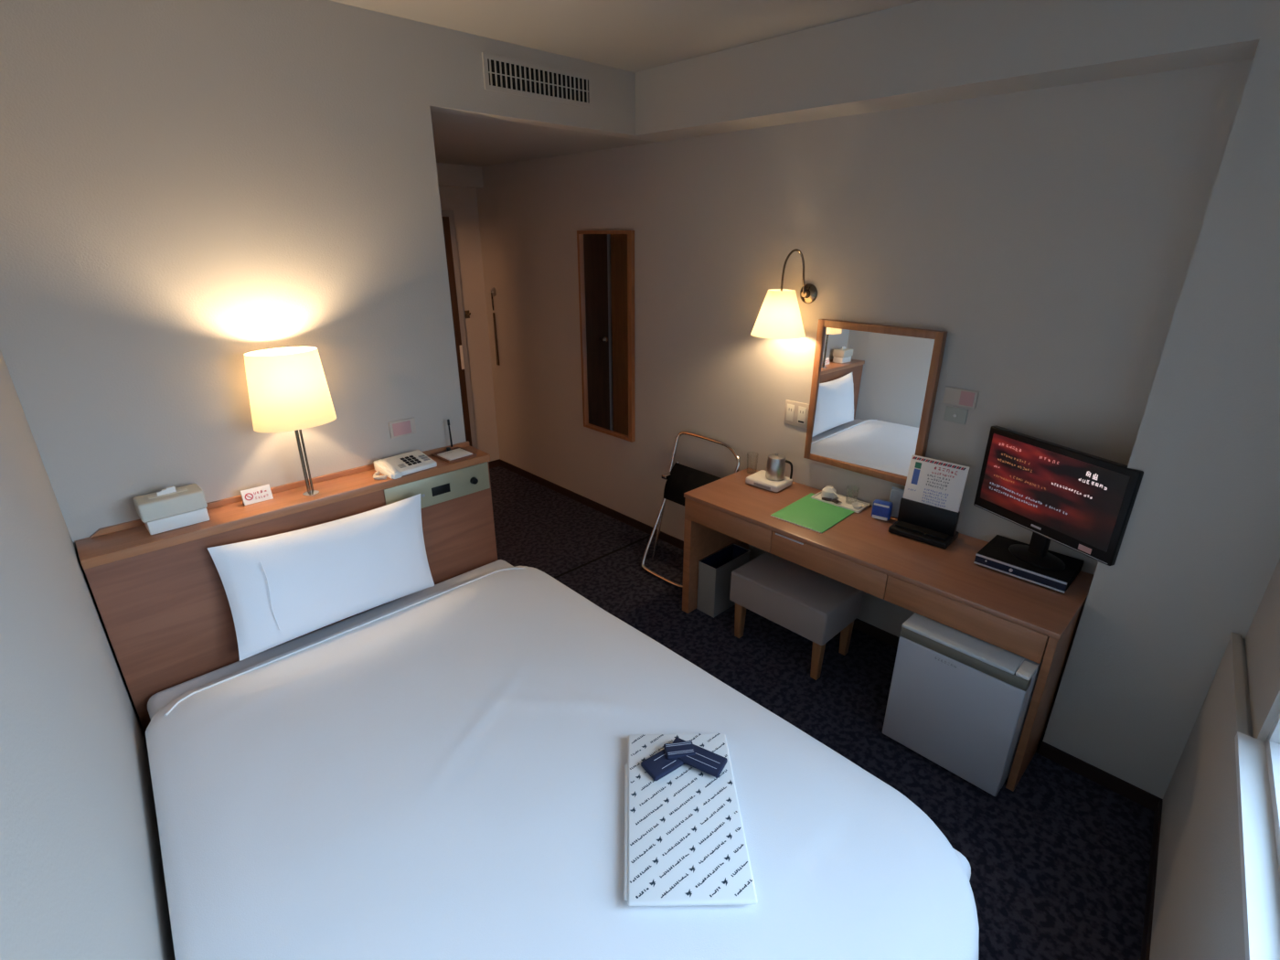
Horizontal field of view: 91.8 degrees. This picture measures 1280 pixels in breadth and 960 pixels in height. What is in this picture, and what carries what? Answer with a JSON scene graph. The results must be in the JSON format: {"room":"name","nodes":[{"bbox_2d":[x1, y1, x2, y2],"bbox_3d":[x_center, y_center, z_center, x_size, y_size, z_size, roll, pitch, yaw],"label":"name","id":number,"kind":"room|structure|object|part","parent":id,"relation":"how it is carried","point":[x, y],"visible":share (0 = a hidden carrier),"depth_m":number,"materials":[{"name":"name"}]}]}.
{"room":"hotel room","nodes":[
{"label":"hotel room","id":0,"kind":"room"},
{"bbox_2d":[0,349,175,959],"bbox_3d":[-0.862,0.335,0.748,0.136,2.665,3.375,-18,28,-37],"label":"wall","id":1,"kind":"structure","parent":0,"point":[82,875],"depth_m":1.16,"materials":[{"name":"white paint"}]},
{"bbox_2d":[0,0,635,735],"bbox_3d":[-1.019,-0.443,2.718,2.664,2.665,0.100,-19,29,-40],"label":"wall","id":2,"kind":"structure","parent":0,"point":[188,188],"depth_m":2.09,"materials":[{"name":"white paint"}]},
{"bbox_2d":[388,417,416,438],"bbox_3d":[-1.034,-0.227,2.704,0.115,0.072,0.010,-19,29,-40],"label":"wall plate","id":3,"kind":"object","parent":2,"relation":"attached to","point":[407,426],"visible":1,"depth_m":2.70,"materials":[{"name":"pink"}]},
{"bbox_2d":[481,52,593,107],"bbox_3d":[-0.432,-1.749,2.729,0.580,0.130,0.008,-19,29,-40],"label":"air vent","id":4,"kind":"object","parent":2,"relation":"in","point":[501,74],"visible":1,"depth_m":2.71,"materials":[{"name":"grey metal"}]},
{"bbox_2d":[438,186,499,461],"bbox_3d":[-1.778,-1.089,4.721,1.589,2.392,0.120,-19,29,-40],"label":"wall","id":5,"kind":"structure","parent":0,"point":[463,201],"depth_m":4.99,"materials":[{"name":"white paint"}]},
{"bbox_2d":[441,210,477,448],"bbox_3d":[-1.774,-0.885,4.617,1.130,2.090,0.129,-19,29,-40],"label":"door","id":6,"kind":"structure","parent":5,"relation":"in","point":[447,216],"depth_m":4.89,"materials":[{"name":"brown wood"}]},
{"bbox_3d":[-1.429,-0.984,4.978,0.023,0.190,0.004,-19,29,-40],"label":"strike plate","id":7,"kind":"part","parent":6,"relation":"part of","materials":[{"name":"silver metal"}]},
{"bbox_2d":[436,162,483,188],"bbox_3d":[-1.704,-2.102,4.224,1.369,0.142,0.110,-19,29,-40],"label":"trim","id":8,"kind":"structure","parent":5,"relation":"attached to","point":[449,175],"depth_m":4.51,"materials":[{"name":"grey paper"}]},
{"bbox_2d":[464,309,470,318],"bbox_3d":[-1.360,-1.315,4.931,0.040,0.060,0.058,-19,29,-40],"label":"coat hook","id":9,"kind":"object","parent":5,"relation":"attached to","point":[467,314],"visible":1,"depth_m":4.94,"materials":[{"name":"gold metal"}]},
{"bbox_2d":[488,458,500,469],"bbox_3d":[-1.325,-0.132,5.475,0.192,0.060,0.008,-19,29,-40],"label":"baseboard","id":10,"kind":"structure","parent":5,"relation":"attached to","point":[493,464],"depth_m":5.50,"materials":[{"name":"black wood"}]},
{"bbox_2d":[430,110,655,166],"bbox_3d":[-1.120,-1.997,3.632,1.589,0.100,2.088,-19,29,-40],"label":"ceiling","id":11,"kind":"structure","parent":0,"point":[458,139],"depth_m":3.39,"materials":[{"name":"white paint"}]},
{"bbox_2d":[329,0,920,72],"bbox_3d":[0.215,-1.306,1.143,3.240,0.100,3.262,-19,29,-40],"label":"ceiling","id":12,"kind":"structure","parent":0,"point":[634,36],"depth_m":2.31,"materials":[{"name":"white paint"}]},
{"bbox_2d":[489,465,1154,959],"bbox_3d":[-0.549,0.976,2.889,3.240,0.100,5.450,-19,29,-40],"label":"floor","id":13,"kind":"structure","parent":0,"point":[1059,861],"depth_m":2.45,"materials":[{"name":"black carpet"}]},
{"bbox_2d":[74,440,497,733],"bbox_3d":[-1.265,0.491,2.607,1.439,1.008,0.198,-19,29,-40],"label":"headboard","id":14,"kind":"object","parent":13,"relation":"on","point":[162,601],"visible":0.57,"depth_m":2.21,"materials":[{"name":"brown wood"}]},
{"bbox_2d":[144,507,209,534],"bbox_3d":[-1.597,0.129,2.137,0.172,0.048,0.093,-19,29,-40],"label":"box","id":15,"kind":"object","parent":14,"relation":"on","point":[163,525],"visible":0.71,"depth_m":2.10,"materials":[{"name":"white plastic"}]},
{"bbox_2d":[132,483,207,522],"bbox_3d":[-1.599,0.067,2.110,0.104,0.086,0.184,20,29,41],"label":"tissue box","id":16,"kind":"object","parent":15,"relation":"on","point":[171,501],"visible":1,"depth_m":2.08,"materials":[{"name":"beige cardboard"}]},
{"bbox_2d":[240,484,273,505],"bbox_3d":[-1.435,0.053,2.322,0.096,0.055,0.028,-19,29,-40],"label":"tent card","id":17,"kind":"object","parent":14,"relation":"on","point":[255,495],"visible":1,"depth_m":2.31,"materials":[{"name":"white paper"}]},
{"bbox_2d":[245,490,267,500],"bbox_3d":[-1.432,0.057,2.315,0.075,0.028,0.007,-19,29,-40],"label":"print","id":18,"kind":"object","parent":17,"relation":"attached to","point":[250,495],"depth_m":2.32,"materials":[{"name":"red"}]},
{"bbox_2d":[74,445,490,569],"bbox_3d":[-1.268,0.056,2.439,1.439,0.033,0.188,-19,29,-40],"label":"shelf","id":19,"kind":"object","parent":14,"relation":"attached to","point":[133,541],"depth_m":2.27,"materials":[{"name":"brown wood"}]},
{"bbox_2d":[243,346,336,496],"bbox_3d":[-1.272,-0.202,2.299,0.280,0.548,0.196,-19,29,-40],"label":"table lamp","id":20,"kind":"object","parent":14,"relation":"on","point":[288,389],"visible":1,"depth_m":2.19,"materials":[{"name":"white fabric"}]},
{"bbox_3d":[-1.272,-0.333,2.248,0.280,0.265,0.196,-19,29,-40],"label":"lamp shade","id":21,"kind":"part","parent":20,"relation":"part of","materials":[{"name":"beige fabric"}]},
{"bbox_2d":[373,449,437,479],"bbox_3d":[-1.016,-0.064,2.628,0.156,0.054,0.262,19,28,39],"label":"telephone","id":22,"kind":"object","parent":14,"relation":"on","point":[393,467],"visible":1,"depth_m":2.62,"materials":[{"name":"white plastic"}]},
{"bbox_3d":[-1.074,-0.017,2.547,0.075,0.019,0.048,19,28,39],"label":"coiled cord","id":23,"kind":"part","parent":22,"relation":"part of","materials":[{"name":"beige plastic"}]},
{"bbox_3d":[-0.874,0.038,2.713,0.482,0.129,0.005,-19,29,-40],"label":"control panel","id":24,"kind":"part","parent":14,"relation":"part of","materials":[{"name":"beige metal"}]},
{"bbox_2d":[431,447,476,463],"bbox_3d":[-0.843,-0.120,2.808,0.150,0.022,0.136,19,28,39],"label":"notepad","id":25,"kind":"object","parent":14,"relation":"on","point":[450,455],"visible":1,"depth_m":2.80,"materials":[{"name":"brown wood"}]},
{"bbox_2d":[447,419,453,447],"bbox_3d":[-0.867,-0.213,2.831,0.013,0.130,0.012,-19,29,-40],"label":"pen","id":26,"kind":"object","parent":25,"relation":"on","point":[448,421],"visible":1,"depth_m":2.83,"materials":[{"name":"black plastic"}]},
{"bbox_3d":[-0.751,0.004,2.812,0.034,0.034,0.016,-19,29,-40],"label":"knob","id":27,"kind":"part","parent":14,"relation":"part of","materials":[{"name":"black plastic"}]},
{"bbox_2d":[147,559,970,879],"bbox_3d":[-0.422,1.055,1.925,1.425,0.462,2.202,-19,29,-40],"label":"bed","id":28,"kind":"object","parent":13,"relation":"on","point":[162,698],"visible":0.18,"depth_m":2.37,"materials":[{"name":"white fabric"}]},
{"bbox_2d":[207,493,434,661],"bbox_3d":[-1.179,0.351,2.408,0.762,0.438,0.137,-19,29,-40],"label":"pillow","id":29,"kind":"object","parent":28,"relation":"on","point":[282,588],"visible":1,"depth_m":2.33,"materials":[{"name":"white fabric"}]},
{"bbox_2d":[145,565,979,959],"bbox_3d":[-0.344,1.040,1.807,1.698,0.421,2.245,-19,29,-40],"label":"duvet","id":30,"kind":"object","parent":28,"relation":"on","point":[440,775],"visible":0.96,"depth_m":1.67,"materials":[{"name":"white fabric"}]},
{"bbox_2d":[624,733,757,906],"bbox_3d":[0.112,0.869,1.643,0.304,0.018,0.512,0,22,-1],"label":"robe","id":31,"kind":"object","parent":30,"relation":"on","point":[685,840],"visible":0.87,"depth_m":1.56,"materials":[{"name":"white fabric"}]},
{"bbox_2d":[640,737,727,780],"bbox_3d":[0.128,0.801,1.748,0.193,0.027,0.185,-19,29,-40],"label":"belt","id":32,"kind":"object","parent":31,"relation":"on","point":[675,754],"visible":1,"depth_m":1.75,"materials":[{"name":"blue fabric"}]},
{"bbox_2d":[553,534,650,578],"bbox_3d":[-0.405,0.551,3.830,1.340,0.003,0.016,-19,29,-40],"label":"trim","id":33,"kind":"structure","parent":13,"relation":"on","point":[592,560],"depth_m":3.96,"materials":[{"name":"black"}]},
{"bbox_2d":[640,430,740,588],"bbox_3d":[0.279,0.178,3.650,0.372,0.822,0.503,-19,29,-40],"label":"luggage rack","id":34,"kind":"object","parent":13,"relation":"on","point":[680,479],"visible":0.66,"depth_m":3.70,"materials":[{"name":"silver metal"}]},
{"bbox_3d":[0.247,0.267,3.685,0.326,0.632,0.395,-19,29,-40],"label":"short frame","id":35,"kind":"part","parent":34,"relation":"part of","materials":[{"name":"silver metal"}]},
{"bbox_2d":[696,543,750,618],"bbox_3d":[0.462,0.551,3.425,0.299,0.300,0.123,-19,29,-40],"label":"waste bin","id":36,"kind":"object","parent":13,"relation":"on","point":[715,570],"visible":0.84,"depth_m":3.35,"materials":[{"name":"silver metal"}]},
{"bbox_2d":[729,552,863,680],"bbox_3d":[0.752,0.652,3.054,0.351,0.386,0.528,-19,29,-40],"label":"stool","id":37,"kind":"object","parent":13,"relation":"on","point":[816,606],"visible":0.94,"depth_m":2.90,"materials":[{"name":"grey fabric"}]},
{"bbox_3d":[0.509,0.704,3.156,0.046,0.213,0.046,-19,29,-40],"label":"leg","id":38,"kind":"part","parent":37,"relation":"part of","materials":[{"name":"brown wood"}]},
{"bbox_3d":[0.818,0.822,2.858,0.046,0.213,0.046,-19,29,-40],"label":"leg","id":39,"kind":"part","parent":37,"relation":"part of","materials":[{"name":"brown wood"}]},
{"bbox_3d":[1.005,0.756,3.026,0.046,0.213,0.046,-19,29,-40],"label":"leg","id":40,"kind":"part","parent":37,"relation":"part of","materials":[{"name":"brown wood"}]},
{"bbox_2d":[682,468,1093,791],"bbox_3d":[0.996,0.545,2.898,0.544,0.700,1.670,-19,29,-40],"label":"desk","id":41,"kind":"object","parent":13,"relation":"on","point":[1033,622],"visible":0.9,"depth_m":2.48,"materials":[{"name":"brown wood"}]},
{"bbox_3d":[0.434,0.341,3.443,0.524,0.677,0.045,-19,29,-40],"label":"panel","id":42,"kind":"part","parent":41,"relation":"part of","materials":[{"name":"brown wood"}]},
{"bbox_3d":[0.420,0.211,3.010,0.019,0.114,0.527,-19,29,-40],"label":"drawer","id":43,"kind":"part","parent":41,"relation":"part of","materials":[{"name":"brown wood"}]},
{"bbox_2d":[745,469,792,492],"bbox_3d":[0.676,0.005,3.255,0.196,0.040,0.161,19,28,39],"label":"base","id":44,"kind":"object","parent":41,"relation":"on","point":[758,479],"visible":0.93,"depth_m":3.21,"materials":[{"name":"white plastic"}]},
{"bbox_2d":[765,452,792,480],"bbox_3d":[0.712,-0.070,3.202,0.100,0.137,0.132,-9,23,-23],"label":"kettle","id":45,"kind":"object","parent":44,"relation":"on","point":[775,466],"visible":1,"depth_m":3.18,"materials":[{"name":"silver metal"}]},
{"bbox_3d":[0.705,-0.126,3.196,0.090,0.029,0.090,19,28,39],"label":"lid","id":46,"kind":"part","parent":45,"relation":"part of","materials":[{"name":"silver metal"}]},
{"bbox_3d":[0.764,-0.054,3.181,0.046,0.095,0.012,17,27,37],"label":"handle","id":47,"kind":"part","parent":45,"relation":"part of","materials":[{"name":"black plastic"}]},
{"bbox_3d":[0.660,0.260,2.744,0.006,0.006,0.145,-19,29,-40],"label":"handle","id":48,"kind":"part","parent":41,"relation":"part of","materials":[{"name":"silver metal"}]},
{"bbox_2d":[770,492,853,533],"bbox_3d":[0.833,0.150,2.936,0.264,0.004,0.374,20,29,40],"label":"booklet","id":49,"kind":"object","parent":41,"relation":"on","point":[817,516],"visible":0.95,"depth_m":2.90,"materials":[{"name":"green paper"}]},
{"bbox_3d":[0.793,0.353,2.651,0.019,0.114,0.541,-19,29,-40],"label":"drawer","id":50,"kind":"part","parent":41,"relation":"part of","materials":[{"name":"brown wood"}]},
{"bbox_2d":[810,490,870,512],"bbox_3d":[0.982,0.104,3.043,0.250,0.012,0.124,20,29,40],"label":"tray","id":51,"kind":"object","parent":41,"relation":"on","point":[847,502],"visible":0.75,"depth_m":3.03,"materials":[{"name":"white plastic"}]},
{"bbox_2d":[821,497,832,501],"bbox_3d":[0.922,0.095,3.058,0.052,0.007,0.032,7,22,16],"label":"sachet","id":52,"kind":"object","parent":51,"relation":"on","point":[823,498],"visible":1,"depth_m":3.05,"materials":[{"name":"grey plastic"}]},
{"bbox_2d":[821,485,837,499],"bbox_3d":[0.944,0.059,3.088,0.077,0.052,0.076,7,23,17],"label":"teacup","id":53,"kind":"object","parent":51,"relation":"on","point":[829,492],"visible":1,"depth_m":3.06,"materials":[{"name":"white ceramic"}]},
{"bbox_2d":[831,498,842,503],"bbox_3d":[0.960,0.105,3.033,0.032,0.007,0.052,-10,24,-25],"label":"sachet","id":54,"kind":"object","parent":51,"relation":"on","point":[835,500],"visible":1,"depth_m":3.02,"materials":[{"name":"grey plastic"}]},
{"bbox_2d":[852,501,863,509],"bbox_3d":[1.041,0.124,2.974,0.052,0.016,0.052,-19,29,-40],"label":"sugar bowl","id":55,"kind":"object","parent":51,"relation":"on","point":[856,505],"visible":1,"depth_m":2.98,"materials":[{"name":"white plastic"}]},
{"bbox_2d":[871,499,893,521],"bbox_3d":[1.115,0.138,2.858,0.084,0.085,0.046,14,26,32],"label":"packet","id":56,"kind":"object","parent":41,"relation":"on","point":[881,509],"visible":1,"depth_m":2.84,"materials":[{"name":"blue paper"}]},
{"bbox_2d":[889,486,904,518],"bbox_3d":[1.193,0.106,2.860,0.084,0.142,0.034,19,28,39],"label":"packet","id":57,"kind":"object","parent":41,"relation":"on","point":[896,494],"visible":0.36,"depth_m":2.86,"materials":[{"name":"grey plastic"}]},
{"bbox_2d":[888,454,969,549],"bbox_3d":[1.238,0.085,2.654,0.244,0.333,0.160,19,28,39],"label":"stand","id":58,"kind":"object","parent":41,"relation":"on","point":[929,513],"visible":1,"depth_m":2.66,"materials":[{"name":"black plastic"}]},
{"bbox_2d":[914,461,921,469],"bbox_3d":[1.204,-0.063,2.683,0.026,0.026,0.004,19,28,39],"label":"picture","id":59,"kind":"object","parent":58,"relation":"attached to","point":[917,464],"depth_m":2.68,"materials":[{"name":"green"}]},
{"bbox_2d":[888,520,959,549],"bbox_3d":[1.238,0.227,2.710,0.244,0.028,0.160,19,28,39],"label":"tray","id":60,"kind":"object","parent":58,"relation":"on","point":[917,531],"depth_m":2.66,"materials":[{"name":"black plastic"}]},
{"bbox_2d":[910,468,948,507],"bbox_3d":[1.240,0.040,2.666,0.018,0.146,0.163,-19,28,-39],"label":"print","id":61,"kind":"object","parent":58,"relation":"on","point":[929,486],"depth_m":2.67,"materials":[{"name":"blue"}]},
{"bbox_2d":[902,454,969,512],"bbox_3d":[1.259,0.026,2.655,0.232,0.224,0.039,19,28,39],"label":"poster","id":62,"kind":"object","parent":58,"relation":"on","point":[933,485],"depth_m":2.65,"materials":[{"name":"white paper"}]},
{"bbox_2d":[914,457,966,489],"bbox_3d":[1.263,-0.022,2.637,0.210,0.110,0.016,19,28,39],"label":"print","id":63,"kind":"object","parent":58,"relation":"attached to","point":[929,473],"depth_m":2.63,"materials":[{"name":"blue"}]},
{"bbox_2d":[931,466,957,477],"bbox_3d":[1.284,-0.032,2.614,0.099,0.032,0.005,19,28,39],"label":"print","id":64,"kind":"object","parent":58,"relation":"attached to","point":[935,466],"depth_m":2.62},
{"bbox_3d":[1.176,0.499,2.283,0.019,0.114,0.555,-19,29,-40],"label":"drawer","id":65,"kind":"part","parent":41,"relation":"part of","materials":[{"name":"brown wood"}]},
{"bbox_2d":[973,534,1083,593],"bbox_3d":[1.524,0.324,2.437,0.242,0.049,0.312,-19,29,-40],"label":"box","id":66,"kind":"object","parent":41,"relation":"on","point":[996,555],"visible":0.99,"depth_m":2.38,"materials":[{"name":"black plastic"}]},
{"bbox_3d":[1.440,0.352,2.360,0.003,0.043,0.312,-19,29,-40],"label":"silver trim","id":67,"kind":"part","parent":66,"relation":"part of","materials":[{"name":"grey"}]},
{"bbox_3d":[1.444,0.351,2.363,0.008,0.043,0.312,-19,29,-40],"label":"panel","id":68,"kind":"part","parent":66,"relation":"part of","materials":[{"name":"black"}]},
{"bbox_2d":[973,425,1143,570],"bbox_3d":[1.545,0.088,2.334,0.147,0.462,0.560,-8,23,-20],"label":"television","id":69,"kind":"object","parent":66,"relation":"on","point":[1082,502],"visible":1,"depth_m":2.27,"materials":[{"name":"black plastic"}]},
{"bbox_3d":[1.565,0.772,2.355,0.524,0.677,0.026,-19,29,-40],"label":"panel","id":70,"kind":"part","parent":41,"relation":"part of","materials":[{"name":"brown wood"}]},
{"bbox_2d":[882,612,1043,796],"bbox_3d":[1.303,0.800,2.448,0.457,0.556,0.435,-19,29,-40],"label":"mini fridge","id":71,"kind":"object","parent":13,"relation":"on","point":[959,700],"visible":0.84,"depth_m":2.27,"materials":[{"name":"grey metal"}]},
{"bbox_3d":[1.174,0.583,2.260,0.137,0.014,0.388,-19,29,-40],"label":"lid","id":72,"kind":"part","parent":71,"relation":"part of","materials":[{"name":"grey"}]},
{"bbox_2d":[476,59,1253,637],"bbox_3d":[0.575,-0.707,3.391,0.120,2.665,5.450,-19,29,-40],"label":"wall","id":73,"kind":"structure","parent":0,"point":[1051,234],"depth_m":2.69,"materials":[{"name":"white paint"}]},
{"bbox_2d":[490,287,499,365],"bbox_3d":[-1.169,-1.233,5.004,0.032,0.615,0.070,-19,29,-40],"label":"shoehorn","id":74,"kind":"object","parent":73,"relation":"hanging from","point":[493,291],"visible":1,"depth_m":4.99,"materials":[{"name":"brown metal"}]},
{"bbox_3d":[-1.168,-1.141,5.034,0.010,0.420,0.035,-19,29,-40],"label":"blade","id":75,"kind":"part","parent":74,"relation":"part of","materials":[{"name":"gold metal"}]},
{"bbox_2d":[576,230,635,442],"bbox_3d":[-0.220,-0.931,4.069,0.030,1.310,0.510,-19,29,-40],"label":"mirror","id":76,"kind":"object","parent":73,"relation":"attached to","point":[605,258],"visible":1,"depth_m":4.05,"materials":[{"name":"brown wood"}]},
{"bbox_2d":[499,458,899,648],"bbox_3d":[0.256,0.418,4.088,0.008,0.060,4.352,-19,29,-40],"label":"baseboard","id":77,"kind":"structure","parent":73,"relation":"attached to","point":[887,637],"depth_m":4.42,"materials":[{"name":"black wood"}]},
{"bbox_2d":[750,248,817,339],"bbox_3d":[0.670,-0.877,2.906,0.282,0.386,0.256,-19,29,-40],"label":"wall lamp","id":78,"kind":"object","parent":73,"relation":"attached to","point":[779,316],"visible":1,"depth_m":2.86,"materials":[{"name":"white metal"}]},
{"bbox_3d":[0.660,-0.790,2.930,0.256,0.206,0.256,-19,29,-40],"label":"lamp shade","id":79,"kind":"part","parent":78,"relation":"part of","materials":[{"name":"beige fabric"}]},
{"bbox_3d":[0.719,-0.966,2.881,0.132,0.202,0.012,-7,23,-17],"label":"arm","id":80,"kind":"part","parent":78,"relation":"part of","materials":[{"name":"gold metal"}]},
{"bbox_3d":[0.791,-0.885,2.950,0.047,0.092,0.092,-19,29,-40],"label":"wall plate","id":81,"kind":"part","parent":78,"relation":"part of","materials":[{"name":"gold metal"}]},
{"bbox_2d":[783,399,809,427],"bbox_3d":[0.801,-0.339,3.181,0.011,0.125,0.136,-19,29,-40],"label":"wall socket","id":82,"kind":"object","parent":73,"relation":"attached to","point":[795,413],"visible":0.98,"depth_m":3.18,"materials":[{"name":"beige plastic"}]},
{"bbox_2d":[803,319,947,485],"bbox_3d":[1.054,-0.363,2.867,0.042,0.692,0.579,-19,29,-40],"label":"wall mirror","id":83,"kind":"object","parent":73,"relation":"attached to","point":[874,387],"visible":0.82,"depth_m":2.85,"materials":[{"name":"brown wood"}]},
{"bbox_2d":[623,0,1271,142],"bbox_3d":[0.843,-1.618,2.443,0.256,0.273,2.432,-19,29,-40],"label":"beam","id":84,"kind":"structure","parent":73,"relation":"attached to","point":[922,52],"depth_m":2.13,"materials":[{"name":"white paint"}]},
{"bbox_2d":[943,405,968,424],"bbox_3d":[1.330,-0.273,2.616,0.016,0.062,0.088,-19,29,-40],"label":"plate","id":85,"kind":"object","parent":73,"relation":"attached to","point":[953,414],"visible":1,"depth_m":2.61,"materials":[{"name":"grey plastic"}]},
{"bbox_2d":[942,386,978,408],"bbox_3d":[1.336,-0.344,2.586,0.010,0.070,0.130,-19,29,-40],"label":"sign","id":86,"kind":"object","parent":73,"relation":"attached to","point":[959,397],"visible":1,"depth_m":2.58,"materials":[{"name":"beige plastic"}]},
{"bbox_2d":[1042,0,1279,799],"bbox_3d":[1.888,-0.106,1.875,0.256,2.665,0.580,-19,29,-40],"label":"wall column","id":87,"kind":"structure","parent":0,"point":[1199,555],"depth_m":1.91,"materials":[{"name":"white paint"}]},
{"bbox_2d":[1035,730,1162,811],"bbox_3d":[1.810,1.079,2.421,0.264,0.060,0.386,-19,29,-40],"label":"baseboard","id":88,"kind":"structure","parent":87,"relation":"attached to","point":[1109,781],"depth_m":2.33,"materials":[{"name":"black"}]},
{"bbox_2d":[1149,557,1279,959],"bbox_3d":[1.049,0.352,0.712,0.199,2.665,3.032,18,27,37],"label":"wall","id":89,"kind":"structure","parent":0,"point":[1198,913],"depth_m":1.62,"materials":[{"name":"beige paint"}]},
{"bbox_2d":[1140,800,1162,959],"bbox_3d":[1.019,1.517,1.308,0.008,0.060,2.548,18,27,37],"label":"baseboard","id":90,"kind":"structure","parent":89,"relation":"attached to","point":[1153,865],"depth_m":1.92,"materials":[{"name":"black"}]},
{"bbox_2d":[1230,632,1248,735],"bbox_3d":[1.679,0.563,1.739,0.022,0.010,0.562,18,27,37],"label":"trim","id":91,"kind":"structure","parent":89,"relation":"attached to","point":[1237,663],"depth_m":1.71,"materials":[{"name":"grey paper"}]},
{"bbox_2d":[1234,731,1279,959],"bbox_3d":[0.937,0.921,0.814,0.189,0.020,1.906,18,27,37],"label":"window sill","id":92,"kind":"structure","parent":89,"relation":"attached to","point":[1259,862],"depth_m":1.24,"materials":[{"name":"white paint"}]},
{"bbox_2d":[1265,712,1279,876],"bbox_3d":[0.920,0.266,0.574,0.040,1.375,1.892,18,27,37],"label":"window","id":93,"kind":"structure","parent":89,"relation":"in","point":[1273,741],"depth_m":1.40,"materials":[{"name":"glass"}]}
]}

